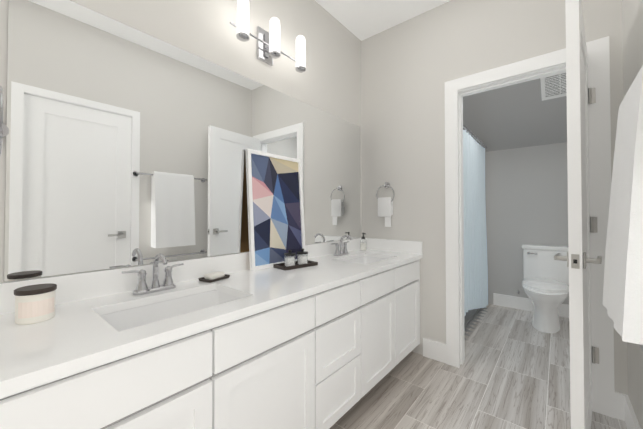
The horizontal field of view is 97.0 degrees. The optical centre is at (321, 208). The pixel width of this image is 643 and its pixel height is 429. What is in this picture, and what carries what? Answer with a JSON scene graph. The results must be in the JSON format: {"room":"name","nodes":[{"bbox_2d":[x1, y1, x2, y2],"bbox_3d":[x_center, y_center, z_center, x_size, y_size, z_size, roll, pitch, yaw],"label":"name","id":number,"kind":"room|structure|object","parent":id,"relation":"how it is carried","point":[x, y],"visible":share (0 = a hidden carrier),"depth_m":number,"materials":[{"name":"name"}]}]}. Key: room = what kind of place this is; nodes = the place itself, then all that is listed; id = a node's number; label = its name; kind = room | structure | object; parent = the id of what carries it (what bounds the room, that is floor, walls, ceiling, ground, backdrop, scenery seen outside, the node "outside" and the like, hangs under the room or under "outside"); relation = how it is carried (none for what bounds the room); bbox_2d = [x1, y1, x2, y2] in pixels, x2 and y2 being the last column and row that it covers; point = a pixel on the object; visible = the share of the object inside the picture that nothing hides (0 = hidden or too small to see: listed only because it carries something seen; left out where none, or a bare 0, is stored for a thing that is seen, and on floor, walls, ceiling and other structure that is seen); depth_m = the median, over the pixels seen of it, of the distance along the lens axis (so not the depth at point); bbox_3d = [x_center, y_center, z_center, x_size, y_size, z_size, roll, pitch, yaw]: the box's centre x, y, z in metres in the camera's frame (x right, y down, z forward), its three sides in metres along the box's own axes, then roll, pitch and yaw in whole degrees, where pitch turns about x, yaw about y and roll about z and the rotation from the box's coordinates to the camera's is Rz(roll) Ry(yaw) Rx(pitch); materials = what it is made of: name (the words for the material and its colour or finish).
{"room":"bathroom","nodes":[
{"label":"bathroom","id":0,"kind":"room"},
{"bbox_2d":[0,0,361,282],"bbox_3d":[-0.009,-0.259,2.287,0.120,2.850,4.940,-1,-1,40],"label":"wall","id":1,"kind":"structure","parent":0,"point":[328,80],"depth_m":1.74,"materials":[{"name":"white paint"}]},
{"bbox_2d":[0,86,8,155],"bbox_3d":[-0.970,-0.260,0.855,0.232,0.210,0.052,-1,-1,40],"label":"towel ring","id":2,"kind":"object","parent":1,"relation":"attached to","point":[4,130],"visible":1,"depth_m":0.79,"materials":[{"name":"silver metal"}]},
{"bbox_2d":[0,238,363,313],"bbox_3d":[-0.536,0.300,1.531,0.020,0.099,2.870,-1,-1,40],"label":"backsplash","id":3,"kind":"structure","parent":1,"relation":"attached to","point":[70,287],"depth_m":1.18,"materials":[{"name":"white stone"}]},
{"bbox_2d":[4,0,360,281],"bbox_3d":[-0.343,-0.260,1.784,0.006,1.022,2.191,-1,-1,40],"label":"mirror","id":4,"kind":"object","parent":1,"relation":"attached to","point":[126,145],"visible":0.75,"depth_m":1.22,"materials":[{"name":"clear glass"}]},
{"bbox_2d":[230,0,305,72],"bbox_3d":[-0.307,-1.033,1.739,0.132,0.231,0.560,-1,-1,40],"label":"sconce","id":5,"kind":"object","parent":1,"relation":"attached to","point":[268,47],"visible":1,"depth_m":1.70,"materials":[{"name":"white glass"}]},
{"bbox_2d":[315,0,450,40],"bbox_3d":[0.142,-1.652,1.073,1.690,0.100,2.996,-1,-1,40],"label":"ceiling","id":6,"kind":"structure","parent":0,"point":[361,20],"depth_m":2.28,"materials":[{"name":"white paint"}]},
{"bbox_2d":[329,303,626,428],"bbox_3d":[0.687,1.207,1.687,2.090,0.100,5.100,-1,-1,40],"label":"floor","id":7,"kind":"structure","parent":0,"point":[512,371],"depth_m":1.85,"materials":[{"name":"tile"}]},
{"bbox_2d":[0,258,420,428],"bbox_3d":[-0.334,0.765,1.356,0.547,0.774,2.870,-1,-1,40],"label":"bathroom vanity","id":8,"kind":"object","parent":7,"relation":"on","point":[329,340],"depth_m":1.09,"materials":[{"name":"white wood"}]},
{"bbox_2d":[0,250,422,397],"bbox_3d":[-0.326,0.362,1.355,0.568,0.031,2.870,-1,-1,40],"label":"countertop","id":9,"kind":"structure","parent":8,"relation":"on","point":[77,339],"depth_m":0.84,"materials":[{"name":"white stone"}]},
{"bbox_2d":[14,283,56,324],"bbox_3d":[-0.878,0.290,0.874,0.094,0.100,0.094,-1,-1,40],"label":"candle","id":10,"kind":"object","parent":9,"relation":"on","point":[34,303],"visible":1,"depth_m":0.84,"materials":[{"name":"wax"},{"name":"glass"},{"name":"dark wood"}]},
{"bbox_2d":[122,253,183,294],"bbox_3d":[-0.673,0.264,1.179,0.129,0.161,0.239,-1,-1,40],"label":"faucet","id":11,"kind":"object","parent":9,"relation":"on","point":[142,288],"visible":1,"depth_m":1.19,"materials":[{"name":"silver metal"}]},
{"bbox_2d":[96,286,247,329],"bbox_3d":[-0.529,0.443,1.057,0.344,0.162,0.504,-1,-1,40],"label":"sink","id":12,"kind":"object","parent":9,"relation":"in","point":[121,317],"depth_m":1.17,"materials":[{"name":"white ceramic"}]},
{"bbox_2d":[198,271,229,282],"bbox_3d":[-0.529,0.332,1.410,0.092,0.031,0.136,0,-1,28],"label":"soap dish","id":13,"kind":"object","parent":9,"relation":"on","point":[213,277],"visible":1,"depth_m":1.38,"materials":[{"name":"ceramic"}]},
{"bbox_2d":[245,149,305,270],"bbox_3d":[-0.274,0.003,1.797,0.070,0.700,0.445,-1,-1,40],"label":"art print","id":14,"kind":"object","parent":9,"relation":"on","point":[276,227],"visible":0.81,"depth_m":1.77,"materials":[{"name":"multicoloured"}]},
{"bbox_2d":[273,249,317,270],"bbox_3d":[-0.156,0.300,1.750,0.250,0.106,0.120,1,-1,-42],"label":"tray","id":15,"kind":"object","parent":9,"relation":"on","point":[291,263],"visible":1,"depth_m":1.71,"materials":[{"name":"brown wood"}]},
{"bbox_2d":[331,235,351,255],"bbox_3d":[0.184,0.279,2.209,0.129,0.161,0.239,-1,-1,40],"label":"faucet","id":16,"kind":"object","parent":9,"relation":"on","point":[343,249],"visible":1,"depth_m":2.22,"materials":[{"name":"silver metal"}]},
{"bbox_2d":[336,254,383,265],"bbox_3d":[0.328,0.458,2.087,0.344,0.162,0.504,-1,-1,40],"label":"sink","id":17,"kind":"object","parent":9,"relation":"in","point":[361,259],"depth_m":2.27,"materials":[{"name":"white ceramic"}]},
{"bbox_2d":[360,233,366,250],"bbox_3d":[0.368,0.286,2.505,0.062,0.155,0.060,-1,-1,40],"label":"soap dispenser","id":18,"kind":"object","parent":9,"relation":"on","point":[363,245],"visible":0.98,"depth_m":2.49,"materials":[{"name":"white ceramic"}]},
{"bbox_2d":[464,307,487,339],"bbox_3d":[1.294,1.163,3.130,0.771,0.030,1.696,-1,-1,40],"label":"shower base","id":19,"kind":"object","parent":7,"relation":"on","point":[470,317],"visible":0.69,"depth_m":3.04,"materials":[{"name":"grey"}]},
{"bbox_2d":[517,244,568,332],"bbox_3d":[2.257,0.788,2.916,0.484,0.775,0.792,-1,-1,40],"label":"toilet","id":20,"kind":"object","parent":7,"relation":"on","point":[545,283],"visible":0.88,"depth_m":2.90,"materials":[{"name":"white ceramic"}]},
{"bbox_2d":[361,0,627,394],"bbox_3d":[1.062,-0.261,2.158,1.690,2.850,0.120,-1,-1,40],"label":"wall","id":21,"kind":"structure","parent":0,"point":[410,67],"depth_m":2.24,"materials":[{"name":"white paint"}]},
{"bbox_2d":[376,182,394,226],"bbox_3d":[0.554,-0.042,2.457,0.173,0.386,0.064,-1,-1,40],"label":"towel ring","id":22,"kind":"object","parent":21,"relation":"attached to","point":[385,207],"visible":1,"depth_m":2.42,"materials":[{"name":"white fabric"}]},
{"bbox_2d":[364,238,422,253],"bbox_3d":[0.593,0.313,2.445,0.548,0.099,0.020,-1,-1,40],"label":"backsplash","id":23,"kind":"structure","parent":21,"relation":"attached to","point":[372,244],"depth_m":2.40,"materials":[{"name":"white stone"}]},
{"bbox_2d":[445,36,614,417],"bbox_3d":[1.325,0.096,1.925,0.887,2.130,0.174,-1,-1,40],"label":"door frame","id":24,"kind":"structure","parent":21,"relation":"attached to","point":[599,119],"depth_m":1.63,"materials":[{"name":"white wood"}]},
{"bbox_2d":[554,0,601,428],"bbox_3d":[1.288,0.117,1.412,0.719,2.060,0.150,1,-1,-45],"label":"door","id":25,"kind":"structure","parent":21,"relation":"in","point":[578,259],"depth_m":1.17,"materials":[{"name":"painted wood"},{"name":"satin nickel"}]},
{"bbox_2d":[463,78,566,151],"bbox_3d":[1.645,-1.206,2.873,1.690,0.940,1.704,-1,-1,40],"label":"ceiling","id":26,"kind":"structure","parent":0,"point":[520,115],"depth_m":3.01,"materials":[{"name":"grey paint"}]},
{"bbox_2d":[540,72,566,100],"bbox_3d":[2.175,-1.126,2.509,0.380,0.158,0.308,-1,-1,40],"label":"ceiling vent","id":27,"kind":"object","parent":26,"relation":"in","point":[553,86],"visible":0.33,"depth_m":2.58,"materials":[{"name":"white metal"}]},
{"bbox_2d":[485,142,568,304],"bbox_3d":[2.228,-0.241,3.561,1.690,2.850,0.120,-1,-1,40],"label":"wall","id":28,"kind":"structure","parent":0,"point":[526,194],"depth_m":3.37,"materials":[{"name":"grey paint"}]},
{"bbox_2d":[463,124,487,315],"bbox_3d":[1.552,0.167,2.930,0.084,1.916,1.702,-1,-1,40],"label":"shower curtain","id":29,"kind":"object","parent":28,"relation":"attached to","point":[475,271],"visible":0.6,"depth_m":2.89,"materials":[{"name":"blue fabric"}]},
{"bbox_2d":[493,293,568,317],"bbox_3d":[2.470,1.110,3.252,0.872,0.140,0.015,-1,-1,40],"label":"baseboard","id":30,"kind":"structure","parent":28,"relation":"attached to","point":[515,302],"depth_m":3.36,"materials":[{"name":"white wood"}]},
{"bbox_2d":[622,0,642,428],"bbox_3d":[1.383,-0.276,1.129,0.120,2.850,4.940,-1,-1,40],"label":"wall","id":31,"kind":"structure","parent":0,"point":[632,28],"depth_m":1.39,"materials":[{"name":"white paint"}]},
{"bbox_2d":[603,65,642,351],"bbox_3d":[0.970,0.037,0.850,0.162,0.864,0.714,-1,-1,40],"label":"towel","id":32,"kind":"object","parent":31,"relation":"attached to","point":[623,290],"visible":1,"depth_m":0.77,"materials":[{"name":"white fabric"}]},
{"bbox_2d":[615,392,640,428],"bbox_3d":[1.247,1.078,1.070,0.038,0.140,1.286,-1,-1,40],"label":"baseboard","id":33,"kind":"structure","parent":31,"relation":"attached to","point":[624,411],"depth_m":1.53,"materials":[{"name":"white"}]}
]}

